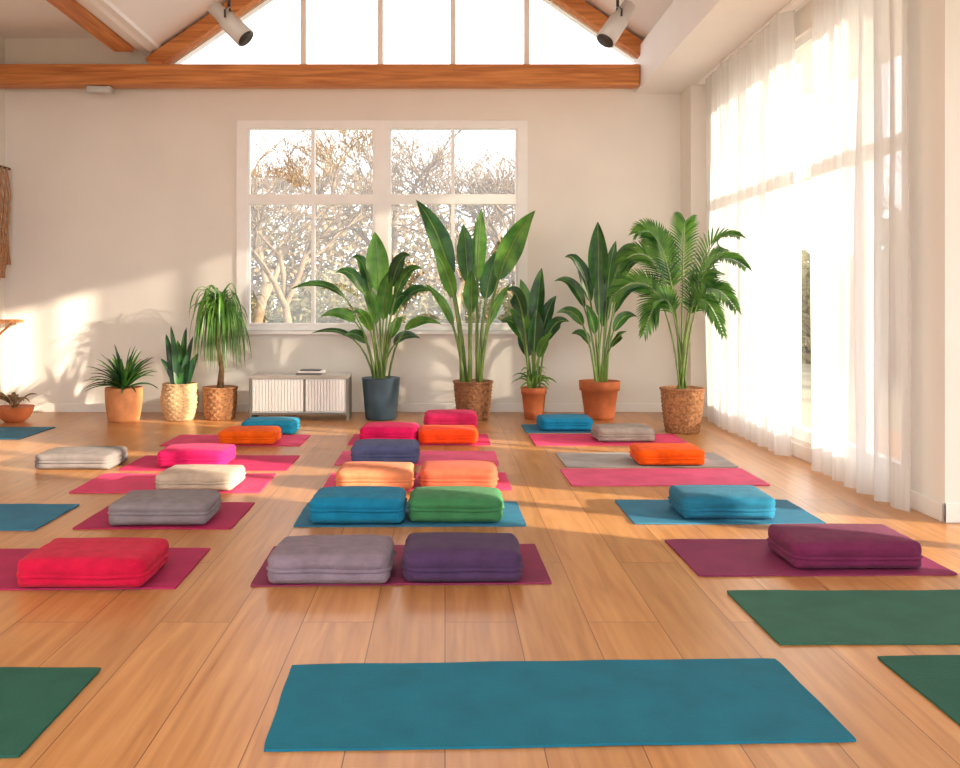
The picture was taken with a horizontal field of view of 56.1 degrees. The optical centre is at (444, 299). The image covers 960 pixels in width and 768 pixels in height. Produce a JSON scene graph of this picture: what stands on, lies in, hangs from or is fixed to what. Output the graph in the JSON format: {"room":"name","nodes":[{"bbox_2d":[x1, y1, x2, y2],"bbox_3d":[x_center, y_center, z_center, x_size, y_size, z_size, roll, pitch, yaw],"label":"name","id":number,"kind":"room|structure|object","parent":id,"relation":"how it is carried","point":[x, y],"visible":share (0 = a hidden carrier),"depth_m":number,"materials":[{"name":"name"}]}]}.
{"room":"exercise studio","nodes":[
{"label":"exercise studio","id":0,"kind":"room"},
{"bbox_2d":[0,36,4,403],"bbox_3d":[-5.600,-1.000,4.875,0.200,4.800,12.750,0,0,0],"label":"wall","id":1,"kind":"structure","parent":0,"point":[2,40],"depth_m":11.19,"materials":[{"name":"paint"}]},
{"bbox_2d":[0,319,23,334],"bbox_3d":[-5.370,0.349,10.750,0.259,0.218,0.900,0,0,0],"label":"wall shelf","id":2,"kind":"object","parent":1,"relation":"attached to","point":[2,321],"visible":1,"depth_m":10.99,"materials":[{"name":"brown wood"}]},
{"bbox_2d":[5,38,680,402],"bbox_3d":[-1.150,-1.000,11.375,9.100,4.800,0.250,0,0,0],"label":"wall","id":3,"kind":"structure","parent":0,"point":[123,203],"depth_m":11.25,"materials":[{"name":"paint"}]},
{"bbox_2d":[0,165,10,278],"bbox_3d":[-5.419,-0.872,10.751,0.056,1.548,0.901,0,0,0],"label":"wall hanging","id":4,"kind":"object","parent":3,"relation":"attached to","point":[4,245],"depth_m":11.05,"materials":[{"name":"fabric"}]},
{"bbox_2d":[5,403,662,411],"bbox_3d":[-1.275,1.345,11.241,8.450,0.110,0.018,0,0,0],"label":"baseboard","id":5,"kind":"structure","parent":3,"relation":"attached to","point":[39,407],"depth_m":11.23,"materials":[{"name":"paint"}]},
{"bbox_2d":[236,120,527,333],"bbox_3d":[-0.780,-0.907,11.245,3.700,2.665,0.190,0,0,0],"label":"window","id":6,"kind":"structure","parent":3,"relation":"in","point":[381,199],"depth_m":11.22,"materials":[{"name":"paint"}]},
{"bbox_2d":[171,0,634,63],"bbox_3d":[-0.550,-3.990,11.320,6.224,2.381,0.140,0,0,0],"label":"window","id":7,"kind":"structure","parent":3,"relation":"in","point":[526,3],"depth_m":11.27,"materials":[{"name":"paint"}]},
{"bbox_2d":[0,0,812,93],"bbox_3d":[-0.450,-3.925,5.000,10.500,2.690,13.000,0,0,0],"label":"ceiling","id":8,"kind":"structure","parent":0,"point":[684,40],"depth_m":10.04,"materials":[{"name":"paint"}]},
{"bbox_2d":[46,0,132,51],"bbox_3d":[-3.885,-3.130,4.695,0.230,0.260,12.390,0,0,0],"label":"beam","id":9,"kind":"structure","parent":8,"relation":"attached to","point":[75,11],"depth_m":9.84,"materials":[{"name":"brown wood"}]},
{"bbox_2d":[0,0,642,88],"bbox_3d":[-1.418,-3.848,11.010,8.165,2.477,0.220,0,0,0],"label":"roof truss","id":10,"kind":"object","parent":8,"relation":"attached to","point":[159,73],"visible":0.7,"depth_m":10.90,"materials":[{"name":"brown wood"}]},
{"bbox_2d":[85,85,113,94],"bbox_3d":[-4.158,-2.565,10.829,0.403,0.080,0.464,0,0,0],"label":"smoke detector","id":11,"kind":"object","parent":10,"relation":"attached to","point":[99,90],"visible":1,"depth_m":10.85,"materials":[{"name":"plastic"}]},
{"bbox_2d":[699,0,803,83],"bbox_3d":[3.020,-2.562,8.220,0.070,0.035,4.760,0,0,0],"label":"rail","id":12,"kind":"object","parent":8,"relation":"attached to","point":[793,4],"visible":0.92,"depth_m":8.65,"materials":[{"name":"paint"}]},
{"bbox_2d":[705,9,794,457],"bbox_3d":[3.015,-0.580,9.117,0.145,3.930,2.525,0,0,0],"label":"sheer curtain","id":13,"kind":"object","parent":12,"relation":"hanging from","point":[750,97],"visible":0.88,"depth_m":8.72,"materials":[{"name":"white fabric"}]},
{"bbox_2d":[810,0,910,512],"bbox_3d":[3.014,-0.580,6.625,0.128,3.930,1.560,0,0,0],"label":"sheer curtain","id":14,"kind":"object","parent":12,"relation":"hanging from","point":[860,239],"visible":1,"depth_m":6.44,"materials":[{"name":"white fabric"}]},
{"bbox_3d":[-1.425,-3.935,7.920,8.150,2.281,0.240,0,0,0],"label":"roof truss","id":15,"kind":"object","parent":8,"relation":"attached to","visible":0},
{"bbox_2d":[208,0,253,46],"bbox_3d":[-1.885,-2.513,7.915,0.413,0.574,0.209,0,0,20],"label":"ceiling spotlight","id":16,"kind":"object","parent":15,"relation":"hanging from","point":[228,21],"visible":1,"depth_m":7.85,"materials":[{"name":"metal"}]},
{"bbox_2d":[596,0,634,47],"bbox_3d":[1.506,-2.506,7.912,0.378,0.588,0.196,0,0,-30],"label":"ceiling spotlight","id":17,"kind":"object","parent":15,"relation":"hanging from","point":[617,22],"visible":1,"depth_m":7.85,"materials":[{"name":"metal"}]},
{"bbox_2d":[0,410,959,767],"bbox_3d":[-0.450,1.460,4.975,10.500,0.120,12.950,0,0,0],"label":"floor","id":18,"kind":"structure","parent":0,"point":[194,674],"depth_m":3.93,"materials":[{"name":"brown wood"}]},
{"bbox_2d":[0,392,35,422],"bbox_3d":[-4.949,1.224,10.337,0.480,0.352,0.449,0,0,36],"label":"bowl","id":19,"kind":"object","parent":18,"relation":"on","point":[15,412],"visible":1,"depth_m":10.25,"materials":[{"name":"ceramic"}]},
{"bbox_2d":[0,427,55,438],"bbox_3d":[-4.820,1.394,9.450,1.102,0.011,0.854,0,0,0],"label":"yoga mat","id":20,"kind":"object","parent":18,"relation":"on","point":[5,432],"visible":1,"depth_m":9.52,"materials":[{"name":"rubber"}]},
{"bbox_2d":[0,504,78,530],"bbox_3d":[-3.191,1.393,5.800,1.402,0.012,0.685,0,0,0],"label":"yoga mat","id":21,"kind":"object","parent":18,"relation":"on","point":[13,517],"visible":1,"depth_m":5.83,"materials":[{"name":"rubber"}]},
{"bbox_2d":[0,667,100,757],"bbox_3d":[-2.175,1.393,3.080,1.752,0.012,0.666,0,0,0],"label":"yoga mat","id":22,"kind":"object","parent":18,"relation":"on","point":[31,698],"visible":1,"depth_m":3.15,"materials":[{"name":"rubber"}]},
{"bbox_2d":[34,446,128,468],"bbox_3d":[-3.070,1.326,7.621,0.676,0.144,0.464,0,0,0],"label":"bolster cushion","id":23,"kind":"object","parent":18,"relation":"on","point":[76,457],"visible":1,"depth_m":7.42,"materials":[{"name":"fabric"}]},
{"bbox_2d":[0,548,209,589],"bbox_3d":[-2.110,1.394,4.689,1.609,0.010,0.728,0,0,0],"label":"yoga mat","id":24,"kind":"object","parent":18,"relation":"on","point":[181,561],"visible":0.34,"depth_m":4.63,"materials":[{"name":"rubber"}]},
{"bbox_2d":[15,537,169,586],"bbox_3d":[-1.757,1.309,4.529,0.659,0.150,0.484,0,0,0],"label":"bolster cushion","id":25,"kind":"object","parent":24,"relation":"on","point":[99,561],"visible":1,"depth_m":4.33,"materials":[{"name":"fabric"}]},
{"bbox_2d":[83,344,158,422],"bbox_3d":[-3.757,0.952,10.361,0.836,0.897,0.952,0,0,0],"label":"agave","id":26,"kind":"object","parent":18,"relation":"on","point":[123,400],"visible":1,"depth_m":10.29,"materials":[{"name":"plant"}]},
{"bbox_2d":[73,502,254,528],"bbox_3d":[-1.790,1.394,5.840,0.974,0.010,0.704,0,0,0],"label":"yoga mat","id":27,"kind":"object","parent":18,"relation":"on","point":[229,514],"visible":0.33,"depth_m":5.65,"materials":[{"name":"rubber"}]},
{"bbox_2d":[107,489,221,524],"bbox_3d":[-1.771,1.308,5.722,0.653,0.152,0.475,0,0,0],"label":"bolster cushion","id":28,"kind":"object","parent":27,"relation":"on","point":[169,506],"visible":1,"depth_m":5.52,"materials":[{"name":"fabric"}]},
{"bbox_2d":[69,473,275,492],"bbox_3d":[-2.040,1.393,6.869,1.386,0.011,0.712,0,0,0],"label":"yoga mat","id":29,"kind":"object","parent":18,"relation":"on","point":[108,482],"visible":0.59,"depth_m":6.82,"materials":[{"name":"rubber"}]},
{"bbox_2d":[155,464,245,489],"bbox_3d":[-1.820,1.317,6.728,0.611,0.135,0.478,0,0,0],"label":"bolster cushion","id":30,"kind":"object","parent":29,"relation":"on","point":[184,476],"visible":0.94,"depth_m":6.53,"materials":[{"name":"fabric"}]},
{"bbox_2d":[160,327,198,420],"bbox_3d":[-3.100,0.850,10.520,0.440,1.100,0.438,0,0,0],"label":"potted snake plant","id":31,"kind":"object","parent":18,"relation":"on","point":[179,397],"visible":1,"depth_m":10.46,"materials":[{"name":"green plant"}]},
{"bbox_2d":[119,455,299,470],"bbox_3d":[-1.989,1.393,7.719,1.382,0.011,0.685,0,0,0],"label":"yoga mat","id":32,"kind":"object","parent":18,"relation":"on","point":[148,462],"visible":0.6,"depth_m":7.66,"materials":[{"name":"rubber"}]},
{"bbox_2d":[157,443,235,466],"bbox_3d":[-2.100,1.309,7.630,0.613,0.151,0.450,0,0,0],"label":"bolster cushion","id":33,"kind":"object","parent":32,"relation":"on","point":[191,453],"visible":0.84,"depth_m":7.43,"materials":[{"name":"fabric"}]},
{"bbox_2d":[189,283,251,420],"bbox_3d":[-2.659,0.598,10.597,0.699,1.603,0.750,0,0,-25],"label":"palm","id":34,"kind":"object","parent":18,"relation":"on","point":[219,400],"visible":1,"depth_m":10.47,"materials":[{"name":"plant"}]},
{"bbox_2d":[159,435,310,445],"bbox_3d":[-2.060,1.394,8.950,1.352,0.010,0.685,0,0,0],"label":"yoga mat","id":35,"kind":"object","parent":18,"relation":"on","point":[285,440],"visible":0.62,"depth_m":8.91,"materials":[{"name":"rubber"}]},
{"bbox_2d":[218,426,281,444],"bbox_3d":[-1.901,1.313,8.792,0.577,0.142,0.451,0,0,0],"label":"bolster cushion","id":36,"kind":"object","parent":35,"relation":"on","point":[236,435],"visible":0.99,"depth_m":8.59,"materials":[{"name":"fabric"}]},
{"bbox_2d":[241,417,300,433],"bbox_3d":[-1.840,1.323,9.529,0.606,0.152,0.456,0,0,0],"label":"bolster cushion","id":37,"kind":"object","parent":18,"relation":"on","point":[288,425],"visible":0.76,"depth_m":9.35,"materials":[{"name":"fabric"}]},
{"bbox_2d":[249,373,351,420],"bbox_3d":[-1.695,1.137,10.615,1.150,0.525,0.410,0,0,0],"label":"sideboard","id":38,"kind":"object","parent":18,"relation":"on","point":[269,393],"visible":1,"depth_m":10.43,"materials":[{"name":"white wood"}]},
{"bbox_2d":[296,369,324,374],"bbox_3d":[-1.580,0.846,10.600,0.320,0.055,0.200,0,0,0],"label":"book stack","id":39,"kind":"object","parent":38,"relation":"on","point":[302,371],"visible":1,"depth_m":10.51,"materials":[{"name":"beige paper"}]},
{"bbox_2d":[292,232,441,420],"bbox_3d":[-0.894,0.300,10.505,1.721,2.200,0.650,0,0,0],"label":"potted plant","id":40,"kind":"object","parent":18,"relation":"on","point":[380,391],"visible":1,"depth_m":10.54,"materials":[{"name":"green plant"}]},
{"bbox_2d":[251,544,551,586],"bbox_3d":[-0.220,1.393,4.761,1.493,0.011,0.738,0,0,0],"label":"yoga mat","id":41,"kind":"object","parent":18,"relation":"on","point":[534,571],"visible":0.16,"depth_m":4.51,"materials":[{"name":"rubber"}]},
{"bbox_2d":[266,534,395,583],"bbox_3d":[-0.570,1.305,4.571,0.627,0.157,0.444,0,0,0],"label":"bolster cushion","id":42,"kind":"object","parent":41,"relation":"on","point":[310,559],"visible":1,"depth_m":4.38,"materials":[{"name":"fabric"}]},
{"bbox_2d":[401,532,523,581],"bbox_3d":[0.087,1.301,4.599,0.622,0.166,0.459,0,0,0],"label":"bolster cushion","id":43,"kind":"object","parent":41,"relation":"on","point":[427,556],"visible":1,"depth_m":4.41,"materials":[{"name":"fabric"}]},
{"bbox_2d":[294,501,525,526],"bbox_3d":[-0.219,1.393,5.879,1.448,0.011,0.679,0,0,0],"label":"yoga mat","id":44,"kind":"object","parent":18,"relation":"on","point":[512,515],"visible":0.33,"depth_m":5.60,"materials":[{"name":"rubber"}]},
{"bbox_2d":[308,486,406,522],"bbox_3d":[-0.549,1.299,5.751,0.622,0.170,0.453,0,0,0],"label":"bolster cushion","id":45,"kind":"object","parent":44,"relation":"on","point":[336,504],"visible":1,"depth_m":5.55,"materials":[{"name":"fabric"}]},
{"bbox_2d":[407,486,503,521],"bbox_3d":[0.069,1.303,5.792,0.631,0.162,0.458,0,0,0],"label":"bolster cushion","id":46,"kind":"object","parent":44,"relation":"on","point":[428,503],"visible":1,"depth_m":5.59,"materials":[{"name":"fabric"}]},
{"bbox_2d":[334,451,498,464],"bbox_3d":[-0.240,1.393,7.951,1.402,0.011,0.686,0,0,0],"label":"yoga mat","id":47,"kind":"object","parent":18,"relation":"on","point":[345,456],"visible":0.51,"depth_m":8.00,"materials":[{"name":"rubber"}]},
{"bbox_2d":[350,439,419,463],"bbox_3d":[-0.511,1.299,7.772,0.598,0.169,0.452,0,0,0],"label":"bolster cushion","id":48,"kind":"object","parent":47,"relation":"on","point":[378,450],"visible":0.92,"depth_m":7.57,"materials":[{"name":"fabric"}]},
{"bbox_2d":[323,472,511,489],"bbox_3d":[-0.210,1.393,6.930,1.405,0.011,0.652,0,0,0],"label":"yoga mat","id":49,"kind":"object","parent":18,"relation":"on","point":[503,482],"visible":0.14,"depth_m":6.86,"materials":[{"name":"rubber"}]},
{"bbox_2d":[335,461,415,488],"bbox_3d":[-0.516,1.308,6.750,0.596,0.153,0.451,0,0,0],"label":"bolster cushion","id":50,"kind":"object","parent":49,"relation":"on","point":[356,473],"visible":0.95,"depth_m":6.56,"materials":[{"name":"fabric"}]},
{"bbox_2d":[418,460,498,486],"bbox_3d":[0.103,1.306,6.789,0.613,0.156,0.463,0,0,0],"label":"bolster cushion","id":51,"kind":"object","parent":49,"relation":"on","point":[483,473],"visible":0.92,"depth_m":6.59,"materials":[{"name":"fabric"}]},
{"bbox_2d":[348,434,489,444],"bbox_3d":[-0.251,1.393,9.000,1.382,0.012,0.682,0,0,0],"label":"yoga mat","id":52,"kind":"object","parent":18,"relation":"on","point":[483,439],"visible":0.25,"depth_m":8.84,"materials":[{"name":"rubber"}]},
{"bbox_2d":[359,422,418,439],"bbox_3d":[-0.544,1.299,8.871,0.590,0.169,0.455,0,0,0],"label":"bolster cushion","id":53,"kind":"object","parent":52,"relation":"on","point":[371,430],"visible":0.76,"depth_m":8.67,"materials":[{"name":"fabric"}]},
{"bbox_2d":[418,425,477,443],"bbox_3d":[0.029,1.310,8.831,0.594,0.149,0.447,0,0,0],"label":"bolster cushion","id":54,"kind":"object","parent":52,"relation":"on","point":[427,434],"visible":1,"depth_m":8.63,"materials":[{"name":"fabric"}]},
{"bbox_2d":[423,409,477,426],"bbox_3d":[0.060,1.305,9.870,0.598,0.187,0.440,0,0,0],"label":"bolster cushion","id":55,"kind":"object","parent":18,"relation":"on","point":[444,416],"visible":0.79,"depth_m":9.67,"materials":[{"name":"fabric"}]},
{"bbox_2d":[416,200,535,420],"bbox_3d":[0.346,0.100,10.573,1.423,2.600,0.533,0,0,5],"label":"banana plant","id":56,"kind":"object","parent":18,"relation":"on","point":[470,394],"visible":0.91,"depth_m":10.56,"materials":[{"name":"green plant"}]},
{"bbox_2d":[502,268,568,419],"bbox_3d":[1.050,0.510,10.581,0.751,1.780,0.578,0,0,0],"label":"rubber plant","id":57,"kind":"object","parent":18,"relation":"on","point":[531,320],"visible":1,"depth_m":10.54,"materials":[{"name":"green plant"}]},
{"bbox_2d":[521,424,590,432],"bbox_3d":[1.500,1.393,9.780,1.302,0.011,0.604,0,0,0],"label":"yoga mat","id":58,"kind":"object","parent":18,"relation":"on","point":[528,428],"visible":0.25,"depth_m":9.59,"materials":[{"name":"rubber"}]},
{"bbox_2d":[536,414,592,429],"bbox_3d":[1.290,1.313,9.721,0.595,0.141,0.447,0,0,0],"label":"bolster cushion","id":59,"kind":"object","parent":58,"relation":"on","point":[546,421],"visible":0.98,"depth_m":9.52,"materials":[{"name":"fabric"}]},
{"bbox_2d":[264,658,855,751],"bbox_3d":[0.360,1.393,3.140,1.874,0.011,0.654,0,0,-2],"label":"yoga mat","id":60,"kind":"object","parent":18,"relation":"on","point":[576,703],"visible":1,"depth_m":3.08,"materials":[{"name":"rubber"}]},
{"bbox_2d":[555,222,637,420],"bbox_3d":[1.830,0.240,10.531,1.101,2.320,0.626,0,0,0],"label":"potted plant","id":61,"kind":"object","parent":18,"relation":"on","point":[599,394],"visible":0.81,"depth_m":10.55,"materials":[{"name":"green plant"}]},
{"bbox_2d":[529,434,687,445],"bbox_3d":[1.620,1.393,8.999,1.502,0.011,0.704,0,0,0],"label":"yoga mat","id":62,"kind":"object","parent":18,"relation":"on","point":[538,439],"visible":0.66,"depth_m":8.91,"materials":[{"name":"rubber"}]},
{"bbox_2d":[591,423,654,441],"bbox_3d":[1.769,1.313,8.970,0.604,0.142,0.457,0,0,0],"label":"bolster cushion","id":63,"kind":"object","parent":62,"relation":"on","point":[613,432],"visible":1,"depth_m":8.77,"materials":[{"name":"fabric"}]},
{"bbox_2d":[556,452,737,467],"bbox_3d":[1.729,1.393,7.859,1.444,0.011,0.708,0,0,0],"label":"yoga mat","id":64,"kind":"object","parent":18,"relation":"on","point":[569,459],"visible":0.63,"depth_m":7.75,"materials":[{"name":"rubber"}]},
{"bbox_2d":[629,443,705,464],"bbox_3d":[1.899,1.313,7.721,0.601,0.143,0.452,0,0,0],"label":"bolster cushion","id":65,"kind":"object","parent":64,"relation":"on","point":[642,453],"visible":1,"depth_m":7.53,"materials":[{"name":"fabric"}]},
{"bbox_2d":[560,468,769,485],"bbox_3d":[1.700,1.393,7.099,1.504,0.011,0.676,0,0,0],"label":"yoga mat","id":66,"kind":"object","parent":18,"relation":"on","point":[586,476],"visible":0.98,"depth_m":7.05,"materials":[{"name":"rubber"}]},
{"bbox_2d":[603,211,751,433],"bbox_3d":[2.532,0.221,9.266,1.659,2.358,0.893,0,0,43],"label":"areca palm","id":67,"kind":"object","parent":18,"relation":"on","point":[682,405],"visible":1,"depth_m":9.45,"materials":[{"name":"plant"}]},
{"bbox_2d":[615,499,824,523],"bbox_3d":[1.781,1.393,5.941,1.202,0.011,0.664,0,0,0],"label":"yoga mat","id":68,"kind":"object","parent":18,"relation":"on","point":[637,511],"visible":0.51,"depth_m":5.81,"materials":[{"name":"rubber"}]},
{"bbox_2d":[668,485,775,518],"bbox_3d":[1.799,1.308,5.879,0.636,0.152,0.474,0,0,0],"label":"bolster cushion","id":69,"kind":"object","parent":68,"relation":"on","point":[691,501],"visible":1,"depth_m":5.68,"materials":[{"name":"fabric"}]},
{"bbox_2d":[665,539,956,576],"bbox_3d":[1.940,1.393,4.899,1.329,0.011,0.700,0,0,0],"label":"yoga mat","id":70,"kind":"object","parent":18,"relation":"on","point":[705,557],"visible":0.49,"depth_m":4.75,"materials":[{"name":"rubber"}]},
{"bbox_2d":[766,523,922,567],"bbox_3d":[2.131,1.308,4.831,0.708,0.152,0.466,0,0,0],"label":"bolster cushion","id":71,"kind":"object","parent":70,"relation":"on","point":[803,545],"visible":1,"depth_m":4.63,"materials":[{"name":"fabric"}]},
{"bbox_2d":[727,589,959,644],"bbox_3d":[2.250,1.393,3.985,1.810,0.011,0.676,0,0,0],"label":"yoga mat","id":72,"kind":"object","parent":18,"relation":"on","point":[790,617],"visible":1,"depth_m":3.97,"materials":[{"name":"rubber"}]},
{"bbox_2d":[878,655,959,724],"bbox_3d":[2.590,1.393,3.200,1.805,0.012,0.662,0,0,0],"label":"yoga mat","id":73,"kind":"object","parent":18,"relation":"on","point":[936,677],"visible":1,"depth_m":3.33,"materials":[{"name":"rubber"}]},
{"bbox_2d":[681,0,959,502],"bbox_3d":[4.010,-0.650,4.880,1.656,4.100,12.812,0,0,-2],"label":"wall","id":74,"kind":"structure","parent":0,"point":[933,26],"depth_m":5.88,"materials":[{"name":"paint"}]},
{"bbox_2d":[790,29,811,442],"bbox_3d":[3.225,-0.555,8.225,0.090,3.590,4.050,0,0,0],"label":"window","id":75,"kind":"structure","parent":74,"relation":"in","point":[800,175],"depth_m":8.26,"materials":[{"name":"paint"}]},
{"bbox_2d":[701,407,959,522],"bbox_3d":[3.131,1.340,8.262,1.415,0.120,5.821,0,0,-16],"label":"baseboard","id":76,"kind":"structure","parent":74,"relation":"attached to","point":[943,512],"depth_m":5.85,"materials":[{"name":"paint"}]},
{"label":"outside","id":77,"kind":"structure","parent":0,"visible":0},
{"bbox_2d":[267,321,811,409],"bbox_3d":[0.000,1.600,20.000,120.000,0.001,120.000,0,0,0],"label":"ground","id":78,"kind":"structure","parent":77,"point":[806,382],"depth_m":16.46,"materials":[{"name":"white"}]},
{"bbox_2d":[251,206,293,247],"bbox_3d":[-6.558,-1.595,21.354,4.542,6.408,6.518,0,0,21],"label":"bare tree","id":79,"kind":"object","parent":78,"relation":"on","point":[269,206],"visible":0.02,"depth_m":22.27,"materials":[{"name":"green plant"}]},
{"bbox_2d":[251,130,406,322],"bbox_3d":[-3.394,-1.659,19.764,6.130,6.580,3.912,0,0,-31],"label":"bare tree","id":80,"kind":"object","parent":78,"relation":"on","point":[261,297],"visible":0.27,"depth_m":19.55,"materials":[{"name":"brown plant"}]},
{"bbox_2d":[251,130,428,322],"bbox_3d":[-2.731,-1.150,17.136,5.063,5.508,3.471,0,0,-36],"label":"bare tree","id":81,"kind":"object","parent":78,"relation":"on","point":[284,298],"visible":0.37,"depth_m":17.14,"materials":[{"name":"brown plant"}]},
{"bbox_2d":[257,130,471,321],"bbox_3d":[-2.079,-1.681,21.878,5.597,6.593,5.566,0,0,0],"label":"bare tree","id":82,"kind":"object","parent":78,"relation":"on","point":[357,148],"visible":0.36,"depth_m":20.91,"materials":[{"name":"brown plant"}]},
{"bbox_2d":[251,267,513,322],"bbox_3d":[-2.009,0.280,27.007,14.211,2.848,2.234,0,0,0],"label":"shrubs","id":83,"kind":"object","parent":78,"relation":"on","point":[297,318],"visible":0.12,"depth_m":26.50,"materials":[{"name":"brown plant"}]},
{"bbox_2d":[251,163,514,322],"bbox_3d":[-3.496,-2.301,31.486,19.288,8.115,3.352,0,0,0],"label":"tree","id":84,"kind":"object","parent":78,"relation":"on","point":[423,275],"visible":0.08,"depth_m":30.85,"materials":[{"name":"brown plant"}]},
{"bbox_2d":[359,130,514,322],"bbox_3d":[0.174,-1.788,22.665,4.604,6.806,6.560,0,0,0],"label":"bare tree","id":85,"kind":"object","parent":78,"relation":"on","point":[460,281],"visible":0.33,"depth_m":21.66,"materials":[{"name":"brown plant"}]},
{"bbox_2d":[439,140,514,277],"bbox_3d":[1.543,-1.022,18.897,3.825,5.274,3.992,0,0,-20],"label":"bare tree","id":86,"kind":"object","parent":78,"relation":"on","point":[484,185],"visible":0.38,"depth_m":18.31,"materials":[{"name":"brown plant"}]},
{"bbox_2d":[801,248,810,363],"bbox_3d":[10.499,-0.377,23.978,3.379,4.323,20.361,0,0,0],"label":"shrubs","id":87,"kind":"object","parent":78,"relation":"on","point":[805,256],"visible":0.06,"depth_m":23.01,"materials":[{"name":"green plant"}]}
]}

